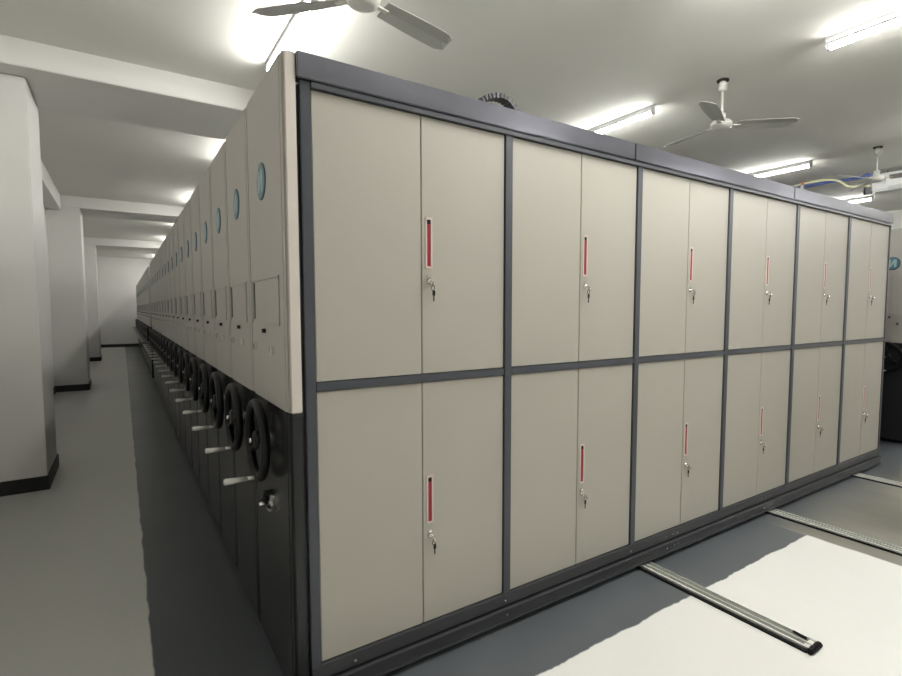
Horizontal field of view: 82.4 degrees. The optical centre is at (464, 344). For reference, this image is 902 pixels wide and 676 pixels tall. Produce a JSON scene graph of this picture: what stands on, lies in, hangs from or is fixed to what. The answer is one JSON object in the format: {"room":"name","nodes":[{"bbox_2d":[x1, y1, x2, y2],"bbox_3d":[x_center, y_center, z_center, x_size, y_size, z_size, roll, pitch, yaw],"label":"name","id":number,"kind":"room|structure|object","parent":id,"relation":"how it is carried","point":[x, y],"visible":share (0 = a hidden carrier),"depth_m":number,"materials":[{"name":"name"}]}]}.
{"room":"archive storage room","nodes":[
{"label":"archive storage room","id":0,"kind":"room"},
{"bbox_2d":[43,206,54,387],"bbox_3d":[-6.352,-0.772,7.460,0.200,3.480,29.250,-3,5,-34],"label":"wall","id":1,"kind":"structure","parent":0,"point":[45,225],"depth_m":8.91,"materials":[{"name":"white paint"}]},
{"bbox_2d":[97,256,151,344],"bbox_3d":[-8.407,-1.861,23.501,14.190,3.480,0.200,-3,5,-34],"label":"wall","id":2,"kind":"structure","parent":0,"point":[118,277],"depth_m":20.02,"materials":[{"name":"white paint"}]},
{"bbox_2d":[101,343,137,347],"bbox_3d":[-8.348,-0.179,23.526,14.190,0.120,0.015,-3,5,-34],"label":"baseboard","id":3,"kind":"structure","parent":2,"relation":"attached to","point":[135,344],"depth_m":20.09,"materials":[{"name":"black paint"}]},
{"bbox_2d":[0,346,901,675],"bbox_3d":[-0.362,0.745,11.557,14.590,0.100,29.250,-3,5,-34],"label":"floor","id":4,"kind":"structure","parent":0,"point":[124,566],"depth_m":2.75,"materials":[{"name":"paint"}]},
{"bbox_2d":[0,73,58,496],"bbox_3d":[-3.832,-0.456,4.298,0.501,3.279,0.774,-3,5,-34],"label":"pillar","id":5,"kind":"structure","parent":4,"relation":"on","point":[29,458],"depth_m":4.08,"materials":[{"name":"white paint"}]},
{"bbox_2d":[46,207,91,391],"bbox_3d":[-7.294,-0.809,9.490,0.501,3.279,0.774,-3,5,-34],"label":"pillar","id":6,"kind":"structure","parent":4,"relation":"on","point":[65,239],"depth_m":9.18,"materials":[{"name":"white paint"}]},
{"bbox_2d":[84,244,101,360],"bbox_3d":[-10.811,-1.167,14.764,0.501,3.279,0.774,-3,5,-34],"label":"pillar","id":7,"kind":"structure","parent":4,"relation":"on","point":[90,255],"depth_m":14.52,"materials":[{"name":"white paint"}]},
{"bbox_2d":[134,291,140,348],"bbox_3d":[-8.674,-0.981,18.657,5.644,2.320,0.542,-3,5,-34],"label":"shelving","id":8,"kind":"object","parent":4,"relation":"on","point":[138,291],"visible":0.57,"depth_m":17.15,"materials":[{"name":"beige metal"}]},
{"bbox_2d":[134,292,141,349],"bbox_3d":[-8.070,-0.919,17.751,5.644,2.320,0.542,-3,5,-34],"label":"shelving","id":9,"kind":"object","parent":4,"relation":"on","point":[139,292],"visible":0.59,"depth_m":16.24,"materials":[{"name":"beige metal"}]},
{"bbox_2d":[135,289,142,349],"bbox_3d":[-7.466,-0.858,16.846,5.644,2.320,0.542,-3,5,-34],"label":"shelving","id":10,"kind":"object","parent":4,"relation":"on","point":[140,289],"visible":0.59,"depth_m":15.35,"materials":[{"name":"beige metal"}]},
{"bbox_2d":[136,279,143,357],"bbox_3d":[-7.165,-0.827,16.393,5.644,2.320,0.542,-3,5,-34],"label":"shelving","id":11,"kind":"object","parent":4,"relation":"on","point":[140,279],"visible":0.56,"depth_m":14.88,"materials":[{"name":"beige metal"}]},
{"bbox_2d":[136,283,144,359],"bbox_3d":[-6.863,-0.796,15.940,5.644,2.320,0.542,-3,5,-34],"label":"shelving","id":12,"kind":"object","parent":4,"relation":"on","point":[141,283],"visible":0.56,"depth_m":14.42,"materials":[{"name":"beige metal"}]},
{"bbox_2d":[138,280,142,355],"bbox_3d":[-7.768,-0.888,17.299,5.644,2.320,0.542,-3,5,-34],"label":"shelving","id":13,"kind":"object","parent":4,"relation":"on","point":[139,280],"visible":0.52,"depth_m":15.77,"materials":[{"name":"beige metal"}]},
{"bbox_2d":[137,275,145,361],"bbox_3d":[-6.259,-0.735,15.035,5.644,2.320,0.542,-3,5,-34],"label":"shelving","id":14,"kind":"object","parent":4,"relation":"on","point":[142,275],"visible":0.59,"depth_m":13.52,"materials":[{"name":"beige metal"}]},
{"bbox_2d":[137,279,146,364],"bbox_3d":[-5.957,-0.704,14.582,5.644,2.320,0.542,-3,5,-34],"label":"shelving","id":15,"kind":"object","parent":4,"relation":"on","point":[143,279],"visible":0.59,"depth_m":13.08,"materials":[{"name":"beige metal"}]},
{"bbox_2d":[138,274,147,366],"bbox_3d":[-5.655,-0.673,14.130,5.644,2.320,0.542,-3,5,-34],"label":"shelving","id":16,"kind":"object","parent":4,"relation":"on","point":[143,274],"visible":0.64,"depth_m":12.62,"materials":[{"name":"beige metal"}]},
{"bbox_2d":[141,277,145,362],"bbox_3d":[-6.561,-0.765,15.488,5.644,2.320,0.542,-3,5,-34],"label":"shelving","id":17,"kind":"object","parent":4,"relation":"on","point":[141,277],"visible":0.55,"depth_m":13.99,"materials":[{"name":"beige metal"}]},
{"bbox_2d":[139,272,148,368],"bbox_3d":[-5.353,-0.642,13.677,5.644,2.320,0.542,-3,5,-34],"label":"shelving","id":18,"kind":"object","parent":4,"relation":"on","point":[144,272],"visible":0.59,"depth_m":12.18,"materials":[{"name":"beige metal"}]},
{"bbox_2d":[139,270,149,371],"bbox_3d":[-5.051,-0.612,13.224,5.644,2.320,0.542,-3,5,-34],"label":"shelving","id":19,"kind":"object","parent":4,"relation":"on","point":[145,270],"visible":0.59,"depth_m":11.73,"materials":[{"name":"beige metal"}]},
{"bbox_2d":[140,269,150,373],"bbox_3d":[-4.750,-0.581,12.771,5.644,2.320,0.542,-3,5,-34],"label":"shelving","id":20,"kind":"object","parent":4,"relation":"on","point":[146,269],"visible":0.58,"depth_m":11.28,"materials":[{"name":"beige metal"}]},
{"bbox_2d":[141,267,153,378],"bbox_3d":[-4.448,-0.550,12.319,5.644,2.320,0.542,-3,5,-34],"label":"shelving","id":21,"kind":"object","parent":4,"relation":"on","point":[148,268],"visible":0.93,"depth_m":10.70,"materials":[{"name":"beige metal"}]},
{"bbox_2d":[143,262,155,384],"bbox_3d":[-3.720,-0.476,11.227,5.644,2.320,0.542,-3,5,-34],"label":"shelving","id":22,"kind":"object","parent":4,"relation":"on","point":[150,262],"visible":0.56,"depth_m":9.72,"materials":[{"name":"beige metal"}]},
{"bbox_2d":[144,261,157,389],"bbox_3d":[-3.418,-0.445,10.775,5.644,2.320,0.542,-3,5,-34],"label":"shelving","id":23,"kind":"object","parent":4,"relation":"on","point":[151,261],"visible":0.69,"depth_m":9.26,"materials":[{"name":"beige metal"}]},
{"bbox_2d":[145,257,159,393],"bbox_3d":[-3.116,-0.414,10.322,5.644,2.320,0.542,-3,5,-34],"label":"shelving","id":24,"kind":"object","parent":4,"relation":"on","point":[153,257],"visible":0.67,"depth_m":8.81,"materials":[{"name":"beige metal"}]},
{"bbox_2d":[146,254,161,398],"bbox_3d":[-2.814,-0.384,9.869,5.644,2.320,0.542,-3,5,-34],"label":"shelving","id":25,"kind":"object","parent":4,"relation":"on","point":[154,332],"visible":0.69,"depth_m":8.34,"materials":[{"name":"beige metal"}]},
{"bbox_2d":[148,251,163,402],"bbox_3d":[-2.512,-0.353,9.416,5.644,2.320,0.542,-3,5,-34],"label":"shelving","id":26,"kind":"object","parent":4,"relation":"on","point":[157,266],"visible":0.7,"depth_m":7.89,"materials":[{"name":"beige metal"}]},
{"bbox_2d":[149,248,166,409],"bbox_3d":[-2.211,-0.322,8.964,5.644,2.320,0.542,-3,5,-34],"label":"shelving","id":27,"kind":"object","parent":4,"relation":"on","point":[159,256],"visible":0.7,"depth_m":7.44,"materials":[{"name":"beige metal"}]},
{"bbox_2d":[151,243,169,416],"bbox_3d":[-1.909,-0.291,8.511,5.644,2.320,0.542,-3,5,-34],"label":"shelving","id":28,"kind":"object","parent":4,"relation":"on","point":[161,246],"visible":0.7,"depth_m":7.00,"materials":[{"name":"beige metal"}]},
{"bbox_2d":[153,238,172,423],"bbox_3d":[-1.607,-0.260,8.058,5.644,2.320,0.542,-3,5,-34],"label":"shelving","id":29,"kind":"object","parent":4,"relation":"on","point":[164,241],"visible":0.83,"depth_m":6.54,"materials":[{"name":"beige metal"}]},
{"bbox_2d":[155,233,176,432],"bbox_3d":[-1.305,-0.230,7.606,5.644,2.320,0.542,-3,5,-34],"label":"shelving","id":30,"kind":"object","parent":4,"relation":"on","point":[167,236],"visible":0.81,"depth_m":6.09,"materials":[{"name":"beige metal"}]},
{"bbox_2d":[158,226,180,441],"bbox_3d":[-1.003,-0.199,7.153,5.644,2.320,0.542,-3,5,-34],"label":"shelving","id":31,"kind":"object","parent":4,"relation":"on","point":[171,240],"visible":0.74,"depth_m":5.63,"materials":[{"name":"beige metal"}]},
{"bbox_2d":[161,218,185,452],"bbox_3d":[-0.701,-0.168,6.700,5.644,2.320,0.542,-3,5,-34],"label":"shelving","id":32,"kind":"object","parent":4,"relation":"on","point":[175,226],"visible":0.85,"depth_m":5.18,"materials":[{"name":"beige metal"}]},
{"bbox_2d":[165,210,192,468],"bbox_3d":[-0.399,-0.137,6.247,5.644,2.320,0.542,-3,5,-34],"label":"shelving","id":33,"kind":"object","parent":4,"relation":"on","point":[184,324],"visible":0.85,"depth_m":4.73,"materials":[{"name":"beige metal"}]},
{"bbox_2d":[170,198,200,486],"bbox_3d":[-0.097,-0.107,5.795,5.644,2.320,0.542,-3,5,-34],"label":"shelving","id":34,"kind":"object","parent":4,"relation":"on","point":[186,358],"visible":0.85,"depth_m":4.28,"materials":[{"name":"beige metal"}]},
{"bbox_2d":[175,184,209,507],"bbox_3d":[0.204,-0.076,5.342,5.644,2.320,0.542,-3,5,-34],"label":"shelving","id":35,"kind":"object","parent":4,"relation":"on","point":[194,363],"visible":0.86,"depth_m":3.83,"materials":[{"name":"beige metal"}]},
{"bbox_2d":[182,166,221,534],"bbox_3d":[0.506,-0.045,4.889,5.644,2.320,0.542,-3,5,-34],"label":"shelving","id":36,"kind":"object","parent":4,"relation":"on","point":[205,370],"visible":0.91,"depth_m":3.38,"materials":[{"name":"beige metal"}]},
{"bbox_2d":[192,142,237,570],"bbox_3d":[0.808,-0.014,4.437,5.644,2.320,0.542,-3,5,-34],"label":"shelving","id":37,"kind":"object","parent":4,"relation":"on","point":[219,380],"visible":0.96,"depth_m":2.92,"materials":[{"name":"beige metal"}]},
{"bbox_2d":[205,108,260,621],"bbox_3d":[1.110,0.017,3.984,5.644,2.320,0.542,-3,5,-34],"label":"shelving","id":38,"kind":"object","parent":4,"relation":"on","point":[238,394],"visible":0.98,"depth_m":2.47,"materials":[{"name":"beige metal"}]},
{"bbox_2d":[223,49,893,675],"bbox_3d":[1.439,0.051,3.497,5.652,2.326,0.629,-3,5,-34],"label":"tall cabinet","id":39,"kind":"object","parent":4,"relation":"on","point":[510,364],"visible":1,"depth_m":2.33,"materials":[{"name":"beige metal"}]},
{"bbox_2d":[478,92,518,110],"bbox_3d":[0.126,-1.032,2.306,0.308,0.180,0.052,-3,5,-34],"label":"carrier","id":40,"kind":"object","parent":39,"relation":"on","point":[506,101],"visible":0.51,"depth_m":2.31,"materials":[{"name":"grey plastic"}]},
{"bbox_2d":[635,562,822,654],"bbox_3d":[1.133,1.275,2.804,0.106,0.028,1.407,-3,5,-34],"label":"rail","id":41,"kind":"object","parent":4,"relation":"on","point":[810,646],"visible":0.7,"depth_m":2.51,"materials":[{"name":"metal"}]},
{"bbox_2d":[764,508,901,555],"bbox_3d":[2.530,1.242,3.303,0.106,0.028,2.122,-3,5,-34],"label":"rail","id":42,"kind":"object","parent":4,"relation":"on","point":[878,544],"visible":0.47,"depth_m":3.39,"materials":[{"name":"metal"}]},
{"bbox_2d":[851,473,901,487],"bbox_3d":[3.771,1.186,4.127,0.106,0.028,2.122,-3,5,-34],"label":"rail","id":43,"kind":"object","parent":4,"relation":"on","point":[858,475],"visible":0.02,"depth_m":4.43,"materials":[{"name":"metal"}]},
{"bbox_2d":[880,228,901,441],"bbox_3d":[6.894,-0.198,7.163,5.644,2.320,0.542,-3,5,-34],"label":"shelving","id":44,"kind":"object","parent":4,"relation":"on","point":[891,410],"visible":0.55,"depth_m":5.66,"materials":[{"name":"beige metal"}]},
{"bbox_2d":[0,0,901,258],"bbox_3d":[-0.362,-2.827,11.315,14.590,0.100,29.250,-3,5,-34],"label":"ceiling","id":45,"kind":"structure","parent":0,"point":[585,64],"depth_m":4.26,"materials":[{"name":"paint"}]},
{"bbox_2d":[41,161,60,209],"bbox_3d":[-6.181,-2.386,7.464,0.210,0.260,28.850,-3,5,-34],"label":"beam","id":46,"kind":"structure","parent":45,"relation":"attached to","point":[51,196],"depth_m":8.00,"materials":[{"name":"white paint"}]},
{"bbox_2d":[60,195,183,222],"bbox_3d":[-1.636,-2.807,13.235,14.190,0.200,0.950,-3,5,-34],"label":"beam","id":47,"kind":"structure","parent":45,"relation":"attached to","point":[92,207],"depth_m":9.67,"materials":[{"name":"white paint"}]},
{"bbox_2d":[84,237,162,250],"bbox_3d":[-5.153,-3.165,18.510,14.190,0.200,0.950,-3,5,-34],"label":"beam","id":48,"kind":"structure","parent":45,"relation":"attached to","point":[104,243],"depth_m":14.92,"materials":[{"name":"white paint"}]},
{"bbox_2d":[0,34,254,139],"bbox_3d":[1.932,-2.443,7.886,14.190,0.200,0.990,-3,5,-34],"label":"beam","id":49,"kind":"structure","parent":45,"relation":"attached to","point":[58,79],"depth_m":4.37,"materials":[{"name":"white paint"}]},
{"bbox_2d":[266,0,317,71],"bbox_3d":[-1.269,-2.215,3.703,0.052,0.090,1.200,-3,5,-34],"label":"ceiling light","id":50,"kind":"object","parent":45,"relation":"attached to","point":[296,22],"visible":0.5,"depth_m":3.64,"materials":[{"name":"white plastic"}]},
{"bbox_2d":[252,0,451,49],"bbox_3d":[-0.430,-1.975,2.668,1.087,0.428,1.098,-3,5,-34],"label":"ceiling fan","id":51,"kind":"object","parent":45,"relation":"hanging from","point":[419,29],"visible":1,"depth_m":2.84,"materials":[{"name":"white metal"}]},
{"bbox_2d":[588,105,655,133],"bbox_3d":[1.529,-2.341,5.559,0.052,0.090,1.200,-3,5,-34],"label":"ceiling light","id":52,"kind":"object","parent":45,"relation":"attached to","point":[645,112],"visible":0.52,"depth_m":5.33,"materials":[{"name":"white plastic"}]},
{"bbox_2d":[664,77,799,146],"bbox_3d":[2.166,-2.104,4.575,1.114,0.428,1.063,-3,5,-34],"label":"ceiling fan","id":53,"kind":"object","parent":45,"relation":"hanging from","point":[721,123],"visible":1,"depth_m":4.48,"materials":[{"name":"white metal"}]},
{"bbox_2d":[748,160,812,176],"bbox_3d":[4.334,-2.467,7.422,0.052,0.090,1.200,-3,5,-34],"label":"ceiling light","id":54,"kind":"object","parent":45,"relation":"attached to","point":[805,164],"visible":0.56,"depth_m":7.20,"materials":[{"name":"white plastic"}]},
{"bbox_2d":[843,195,873,202],"bbox_3d":[6.846,-2.610,9.545,0.052,0.090,1.200,-3,5,-34],"label":"ceiling light","id":55,"kind":"object","parent":45,"relation":"attached to","point":[870,197],"visible":0.41,"depth_m":9.18,"materials":[{"name":"white plastic"}]},
{"bbox_2d":[825,9,901,51],"bbox_3d":[3.019,-2.189,3.325,0.052,0.090,1.200,-3,5,-34],"label":"ceiling light","id":56,"kind":"object","parent":45,"relation":"attached to","point":[893,19],"visible":1,"depth_m":3.61,"materials":[{"name":"white plastic"}]},
{"bbox_2d":[833,146,901,190],"bbox_3d":[5.123,-2.219,6.276,1.114,0.428,1.063,-3,5,-34],"label":"ceiling fan","id":57,"kind":"object","parent":45,"relation":"hanging from","point":[876,178],"visible":1,"depth_m":6.35,"materials":[{"name":"white metal"}]},
{"bbox_2d":[863,170,901,194],"bbox_3d":[6.387,-2.324,7.030,0.246,0.320,1.500,-3,5,-34],"label":"air conditioner","id":58,"kind":"object","parent":45,"relation":"attached to","point":[888,185],"visible":0.77,"depth_m":7.38,"materials":[{"name":"white plastic"}]},
{"bbox_2d":[793,179,871,187],"bbox_3d":[5.399,-2.448,8.122,0.188,0.214,1.677,-3,5,-40],"label":"hose","id":59,"kind":"object","parent":58,"relation":"attached to","point":[820,180],"visible":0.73,"depth_m":7.78,"materials":[{"name":"beige plastic"}]},
{"bbox_2d":[797,173,872,187],"bbox_3d":[5.441,-2.495,8.085,0.161,0.085,1.584,-3,5,-41],"label":"pipe","id":60,"kind":"object","parent":58,"relation":"attached to","point":[867,174],"visible":0.65,"depth_m":7.80,"materials":[{"name":"blue plastic"}]},
{"bbox_2d":[888,184,901,188],"bbox_3d":[6.361,-2.208,6.871,0.014,0.040,1.150,-3,5,-34],"label":"outlet","id":61,"kind":"object","parent":58,"relation":"attached to","point":[890,186],"depth_m":7.28,"materials":[{"name":"white plastic"}]},
{"bbox_2d":[887,210,901,228],"bbox_3d":[5.629,-1.310,15.412,0.200,3.480,29.250,-3,5,-34],"label":"wall","id":62,"kind":"structure","parent":0,"point":[897,221],"depth_m":10.43,"materials":[{"name":"white paint"}]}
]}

